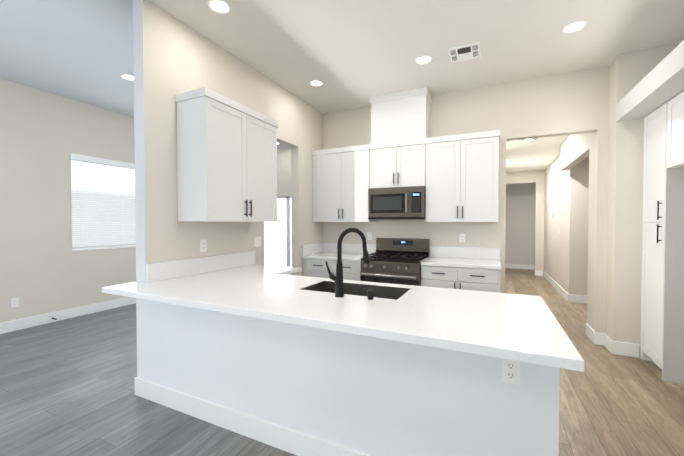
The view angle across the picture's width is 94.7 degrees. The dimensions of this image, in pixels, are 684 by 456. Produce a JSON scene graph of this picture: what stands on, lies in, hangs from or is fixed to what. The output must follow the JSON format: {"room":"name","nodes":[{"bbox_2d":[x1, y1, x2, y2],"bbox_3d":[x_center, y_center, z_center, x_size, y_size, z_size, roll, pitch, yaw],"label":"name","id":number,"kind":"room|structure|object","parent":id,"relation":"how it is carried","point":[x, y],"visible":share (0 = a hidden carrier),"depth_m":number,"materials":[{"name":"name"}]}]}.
{"room":"kitchen","nodes":[
{"label":"kitchen","id":0,"kind":"room"},
{"bbox_2d":[0,78,135,322],"bbox_3d":[-4.294,-0.272,4.005,0.140,3.185,9.320,0,1,25],"label":"wall","id":1,"kind":"structure","parent":0,"point":[44,269],"depth_m":4.35,"materials":[{"name":"beige paint"}]},
{"bbox_2d":[11,298,18,307],"bbox_3d":[-4.201,0.960,4.049,0.008,0.116,0.072,0,1,25],"label":"outlet","id":2,"kind":"object","parent":1,"relation":"attached to","point":[14,302],"visible":1,"depth_m":4.05,"materials":[{"name":"white plastic"}]},
{"bbox_2d":[0,297,135,333],"bbox_3d":[-4.225,1.250,3.998,0.014,0.140,9.080,0,1,25],"label":"baseboard","id":3,"kind":"structure","parent":1,"relation":"attached to","point":[18,324],"depth_m":4.49,"materials":[{"name":"white wood"}]},
{"bbox_2d":[70,160,135,250],"bbox_3d":[-3.692,-0.386,5.262,0.152,1.431,1.450,0,1,25],"label":"window","id":4,"kind":"structure","parent":1,"relation":"in","point":[88,208],"depth_m":5.04,"materials":[{"name":"white"}]},
{"bbox_2d":[70,153,135,249],"bbox_3d":[-3.659,-0.392,5.246,0.064,1.415,1.438,0,1,25],"label":"window blinds","id":5,"kind":"object","parent":4,"relation":"attached to","point":[94,160],"visible":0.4,"depth_m":4.95,"materials":[{"name":"white plastic"}]},
{"bbox_2d":[0,0,290,148],"bbox_3d":[-0.807,-1.887,2.369,8.000,0.100,9.400,0,1,25],"label":"ceiling","id":6,"kind":"structure","parent":0,"point":[80,50],"depth_m":3.25,"materials":[{"name":"white paint"}]},
{"bbox_2d":[120,74,133,80],"bbox_3d":[-2.629,-1.858,3.897,0.198,0.006,0.198,0,1,25],"label":"recessed light","id":7,"kind":"object","parent":6,"relation":"in","point":[128,77],"visible":0.73,"depth_m":3.89,"materials":[{"name":"white plastic"}]},
{"bbox_2d":[144,0,322,275],"bbox_3d":[-0.582,-0.283,4.646,0.120,3.185,4.742,0,1,25],"label":"wall","id":8,"kind":"structure","parent":0,"point":[180,57],"depth_m":2.92,"materials":[{"name":"beige paint"}]},
{"bbox_2d":[133,0,145,282],"bbox_3d":[-1.599,-0.684,2.493,0.120,2.310,0.008,0,1,25],"label":"end cap","id":9,"kind":"object","parent":8,"relation":"attached to","point":[139,118],"visible":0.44,"depth_m":2.49,"materials":[{"name":"paint"}]},
{"bbox_2d":[146,251,254,282],"bbox_3d":[-1.268,0.346,3.042,0.020,0.150,1.247,0,1,25],"label":"backsplash","id":10,"kind":"structure","parent":8,"relation":"attached to","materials":[{"name":"white stone"}]},
{"bbox_2d":[200,239,206,251],"bbox_3d":[-1.307,0.168,2.973,0.008,0.116,0.072,0,1,25],"label":"outlet","id":11,"kind":"object","parent":8,"relation":"attached to","point":[203,245],"visible":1,"depth_m":2.97,"materials":[{"name":"white plastic"}]},
{"bbox_2d":[175,87,277,221],"bbox_3d":[-1.050,-0.605,3.067,0.378,1.088,0.970,0,1,25],"label":"upper cabinet","id":12,"kind":"object","parent":8,"relation":"attached to","point":[226,159],"visible":1,"depth_m":2.75,"materials":[{"name":"white wood"}]},
{"bbox_2d":[254,236,260,246],"bbox_3d":[-0.979,0.156,3.664,0.008,0.116,0.116,0,1,25],"label":"light switch","id":13,"kind":"object","parent":8,"relation":"attached to","point":[257,240],"visible":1,"depth_m":3.66,"materials":[{"name":"white plastic"}]},
{"bbox_2d":[302,243,321,254],"bbox_3d":[-0.436,0.317,4.797,0.020,0.149,0.617,0,1,25],"label":"backsplash","id":14,"kind":"structure","parent":8,"relation":"attached to","point":[310,249],"depth_m":4.73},
{"bbox_2d":[277,148,290,196],"bbox_3d":[-0.874,-0.332,7.474,3.070,3.185,0.120,0,1,25],"label":"wall","id":15,"kind":"structure","parent":0,"point":[283,171],"depth_m":7.64,"materials":[{"name":"beige paint"}]},
{"bbox_2d":[264,196,291,266],"bbox_3d":[-1.312,0.242,7.692,1.800,2.030,0.060,0,1,25],"label":"door","id":16,"kind":"structure","parent":15,"relation":"in","point":[277,243],"depth_m":7.78,"materials":[{"name":"white"}]},
{"bbox_2d":[0,268,683,455],"bbox_3d":[0.449,1.344,4.375,8.800,0.060,14.200,0,1,25],"label":"floor","id":17,"kind":"structure","parent":0,"point":[67,387],"depth_m":2.43,"materials":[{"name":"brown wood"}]},
{"bbox_2d":[303,259,360,280],"bbox_3d":[-0.023,0.873,4.628,0.920,0.872,0.628,0,1,25],"label":"base cabinet","id":18,"kind":"object","parent":17,"relation":"on","point":[311,267],"depth_m":4.34,"materials":[{"name":"white wood"}]},
{"bbox_2d":[302,251,370,258],"bbox_3d":[-0.025,0.415,4.616,0.920,0.041,0.638,0,1,25],"label":"countertop","id":19,"kind":"structure","parent":18,"relation":"on","point":[321,254],"depth_m":4.53,"materials":[{"name":"white stone"}]},
{"bbox_2d":[360,238,428,285],"bbox_3d":[0.710,0.735,4.200,0.758,1.165,0.734,0,1,25],"label":"gas range","id":20,"kind":"object","parent":17,"relation":"on","point":[396,260],"visible":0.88,"depth_m":4.01,"materials":[{"name":"grey metal"}]},
{"bbox_2d":[421,263,500,292],"bbox_3d":[1.475,0.885,3.918,0.858,0.872,0.628,0,1,25],"label":"base cabinet","id":21,"kind":"object","parent":17,"relation":"on","point":[472,268],"depth_m":3.61,"materials":[{"name":"white wood"}]},
{"bbox_2d":[422,255,500,266],"bbox_3d":[1.478,0.427,3.903,0.870,0.041,0.638,0,1,25],"label":"countertop","id":22,"kind":"structure","parent":21,"relation":"on","point":[434,259],"depth_m":3.74,"materials":[{"name":"white stone"}]},
{"bbox_2d":[505,264,539,271],"bbox_3d":[5.393,1.158,9.436,2.000,0.140,0.014,0,1,25],"label":"baseboard","id":23,"kind":"structure","parent":17,"relation":"on","point":[524,266],"depth_m":9.44,"materials":[{"name":"white wood"}]},
{"bbox_2d":[640,91,683,383],"bbox_3d":[3.006,0.126,2.466,0.658,2.440,1.418,0,1,25],"label":"pantry unit","id":24,"kind":"object","parent":17,"relation":"on","point":[662,317],"visible":1,"depth_m":2.77,"materials":[{"name":"white wood"}]},
{"bbox_2d":[146,300,559,455],"bbox_3d":[-0.292,0.918,1.963,2.720,0.874,0.120,0,1,25],"label":"wall","id":25,"kind":"structure","parent":0,"point":[371,396],"depth_m":1.72,"materials":[{"name":"white paint"}]},
{"bbox_2d":[136,298,146,380],"bbox_3d":[-1.599,0.908,2.520,0.120,0.875,0.008,0,1,25],"label":"end cap","id":26,"kind":"object","parent":25,"relation":"attached to","point":[141,336],"visible":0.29,"depth_m":2.52,"materials":[{"name":"white paint"}]},
{"bbox_2d":[134,377,369,455],"bbox_3d":[-0.375,1.286,1.935,2.868,0.140,0.017,0,1,25],"label":"baseboard","id":27,"kind":"structure","parent":25,"relation":"attached to","point":[294,442],"depth_m":2.05,"materials":[{"name":"white wood"}]},
{"bbox_2d":[102,228,584,371],"bbox_3d":[-0.140,0.670,2.384,2.870,1.355,1.518,0,1,25],"label":"countertop","id":28,"kind":"structure","parent":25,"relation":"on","point":[523,328],"depth_m":1.82,"materials":[{"name":"white stone"}]},
{"bbox_2d":[325,228,369,296],"bbox_3d":[0.040,0.217,2.083,0.236,0.440,0.225,0,1,25],"label":"faucet","id":29,"kind":"object","parent":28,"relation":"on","point":[339,289],"depth_m":2.02,"materials":[{"name":"black metal"}]},
{"bbox_2d":[301,281,410,299],"bbox_3d":[0.097,0.565,2.265,0.719,0.254,0.379,0,1,25],"label":"sink basin","id":30,"kind":"object","parent":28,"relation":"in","point":[388,292],"depth_m":2.41,"materials":[{"name":"black metal"}]},
{"bbox_2d":[502,359,519,384],"bbox_3d":[0.747,0.630,1.394,0.072,0.116,0.008,0,1,25],"label":"outlet","id":31,"kind":"object","parent":25,"relation":"attached to","point":[510,371],"visible":0.9,"depth_m":1.39,"materials":[{"name":"white plastic"}]},
{"bbox_2d":[150,0,683,112],"bbox_3d":[1.611,-1.865,3.689,4.760,0.100,4.946,0,1,25],"label":"ceiling","id":32,"kind":"structure","parent":0,"point":[351,54],"depth_m":2.98,"materials":[{"name":"white paint"}]},
{"bbox_2d":[206,0,231,13],"bbox_3d":[-0.990,-1.790,2.546,0.198,0.006,0.198,0,1,25],"label":"recessed light","id":33,"kind":"object","parent":32,"relation":"in","point":[221,6],"visible":1,"depth_m":2.55,"materials":[{"name":"white plastic"}]},
{"bbox_2d":[308,80,323,86],"bbox_3d":[-0.322,-1.814,3.956,0.198,0.006,0.198,0,1,25],"label":"recessed light","id":34,"kind":"object","parent":32,"relation":"in","point":[316,83],"visible":1,"depth_m":3.96,"materials":[{"name":"white plastic"}]},
{"bbox_2d":[415,55,433,64],"bbox_3d":[0.880,-1.804,3.386,0.198,0.006,0.198,0,1,25],"label":"recessed light","id":35,"kind":"object","parent":32,"relation":"in","point":[423,59],"visible":1,"depth_m":3.38,"materials":[{"name":"white plastic"}]},
{"bbox_2d":[447,41,480,63],"bbox_3d":[1.263,-1.802,3.249,0.300,0.009,0.320,0,1,25],"label":"ceiling vent","id":36,"kind":"object","parent":32,"relation":"in","point":[465,52],"visible":1,"depth_m":3.23,"materials":[{"name":"white"}]},
{"bbox_2d":[560,20,587,33],"bbox_3d":[2.073,-1.795,2.821,0.198,0.006,0.198,0,1,25],"label":"recessed light","id":37,"kind":"object","parent":32,"relation":"in","point":[574,26],"visible":1,"depth_m":2.82,"materials":[{"name":"white plastic"}]},
{"bbox_2d":[323,67,598,292],"bbox_3d":[1.337,-0.257,4.424,3.540,3.140,0.200,0,1,25],"label":"wall","id":38,"kind":"structure","parent":0,"point":[567,103],"depth_m":4.04,"materials":[{"name":"beige paint"}]},
{"bbox_2d":[312,143,376,221],"bbox_3d":[0.067,-0.627,4.715,0.985,1.070,0.348,0,1,25],"label":"upper cabinet","id":39,"kind":"object","parent":38,"relation":"attached to","point":[343,177],"depth_m":4.54,"materials":[{"name":"white wood"}]},
{"bbox_2d":[367,232,371,239],"bbox_3d":[0.416,0.122,4.752,0.072,0.116,0.008,0,1,25],"label":"electrical outlet","id":40,"kind":"object","parent":38,"relation":"attached to","point":[369,235],"visible":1,"depth_m":4.75,"materials":[{"name":"white plastic"}]},
{"bbox_2d":[370,87,430,142],"bbox_3d":[0.811,-1.490,4.375,0.754,0.666,0.298,0,1,25],"label":"cover","id":41,"kind":"object","parent":38,"relation":"attached to","point":[402,114],"depth_m":4.23,"materials":[{"name":"white"}]},
{"bbox_2d":[376,135,427,187],"bbox_3d":[0.800,-0.851,4.363,0.758,0.610,0.348,0,1,25],"label":"upper cabinet","id":42,"kind":"object","parent":38,"relation":"attached to","point":[399,162],"depth_m":4.18,"materials":[{"name":"white wood"}]},
{"bbox_2d":[368,186,425,219],"bbox_3d":[0.778,-0.329,4.327,0.754,0.424,0.449,0,1,25],"label":"over-the-range microwave","id":43,"kind":"object","parent":42,"relation":"attached to","point":[399,203],"visible":1,"depth_m":4.15,"materials":[{"name":"grey metal"}]},
{"bbox_2d":[322,243,499,258],"bbox_3d":[0.848,0.321,4.542,2.558,0.149,0.020,0,1,25],"label":"backsplash","id":44,"kind":"structure","parent":38,"relation":"attached to","point":[355,249],"depth_m":4.25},
{"bbox_2d":[459,234,464,241],"bbox_3d":[1.600,0.132,4.191,0.072,0.116,0.008,0,1,25],"label":"electrical outlet","id":45,"kind":"object","parent":38,"relation":"attached to","point":[461,237],"visible":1,"depth_m":4.19,"materials":[{"name":"white plastic"}]},
{"bbox_2d":[425,130,499,221],"bbox_3d":[1.498,-0.615,4.037,0.904,1.070,0.348,0,1,25],"label":"upper cabinet","id":46,"kind":"object","parent":38,"relation":"attached to","point":[457,176],"depth_m":3.85,"materials":[{"name":"white wood"}]},
{"bbox_2d":[505,170,544,274],"bbox_3d":[4.832,-0.130,8.426,1.190,2.750,0.120,0,1,25],"label":"wall","id":47,"kind":"structure","parent":0,"point":[524,244],"depth_m":8.34,"materials":[{"name":"beige paint"}]},
{"bbox_2d":[506,135,568,171],"bbox_3d":[4.678,-1.512,6.455,2.580,0.080,6.530,0,1,25],"label":"ceiling","id":48,"kind":"structure","parent":0,"point":[542,153],"depth_m":6.21,"materials":[{"name":"white paint"}]},
{"bbox_2d":[522,138,534,141],"bbox_3d":[3.070,-1.445,5.188,0.198,0.006,0.198,0,1,25],"label":"recessed light","id":49,"kind":"object","parent":48,"relation":"in","point":[528,140],"visible":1,"depth_m":5.20,"materials":[{"name":"white plastic"}]},
{"bbox_2d":[544,155,575,294],"bbox_3d":[4.653,-0.103,6.801,0.120,2.750,2.970,0,1,25],"label":"wall","id":50,"kind":"structure","parent":0,"point":[566,259],"depth_m":6.24,"materials":[{"name":"beige paint"}]},
{"bbox_2d":[540,271,567,301],"bbox_3d":[4.578,1.202,6.851,0.040,0.140,2.984,0,1,25],"label":"baseboard","id":51,"kind":"structure","parent":50,"relation":"attached to","point":[542,273],"depth_m":6.58,"materials":[{"name":"white wood"}]},
{"bbox_2d":[560,133,589,172],"bbox_3d":[3.490,-1.216,4.677,0.120,0.450,1.830,0,1,25],"label":"wall","id":52,"kind":"structure","parent":0,"point":[574,150],"depth_m":4.75,"materials":[{"name":"beige paint"}]},
{"bbox_2d":[576,157,588,295],"bbox_3d":[4.626,-0.076,5.237,1.170,2.750,0.120,0,1,25],"label":"wall","id":53,"kind":"structure","parent":0,"point":[582,171],"depth_m":5.41,"materials":[{"name":"beige paint"}]},
{"bbox_2d":[568,294,586,303],"bbox_3d":[4.561,1.230,5.216,1.290,0.140,0.014,0,1,25],"label":"baseboard","id":54,"kind":"structure","parent":53,"relation":"attached to","point":[572,298],"depth_m":5.44,"materials":[{"name":"white wood"}]},
{"bbox_2d":[587,43,679,356],"bbox_3d":[3.381,-0.240,3.401,1.030,3.140,0.600,0,1,25],"label":"wall","id":55,"kind":"structure","parent":0,"point":[616,155],"depth_m":3.31,"materials":[{"name":"beige paint"}]},
{"bbox_2d":[586,323,615,353],"bbox_3d":[2.947,1.257,3.624,0.104,0.140,0.614,0,1,25],"label":"baseboard","id":56,"kind":"structure","parent":55,"relation":"attached to","point":[597,338],"depth_m":3.57,"materials":[{"name":"white wood"}]},
{"bbox_3d":[2.143,-0.199,-0.273,0.120,3.185,7.100,0,1,25],"label":"wall","id":57,"kind":"structure","parent":0,"visible":0},
{"bbox_2d":[616,40,683,120],"bbox_3d":[2.864,-1.189,2.329,0.820,0.184,1.750,0,1,25],"label":"soffit","id":58,"kind":"structure","parent":57,"relation":"attached to","point":[661,83],"depth_m":2.60,"materials":[{"name":"paint"}]}
]}

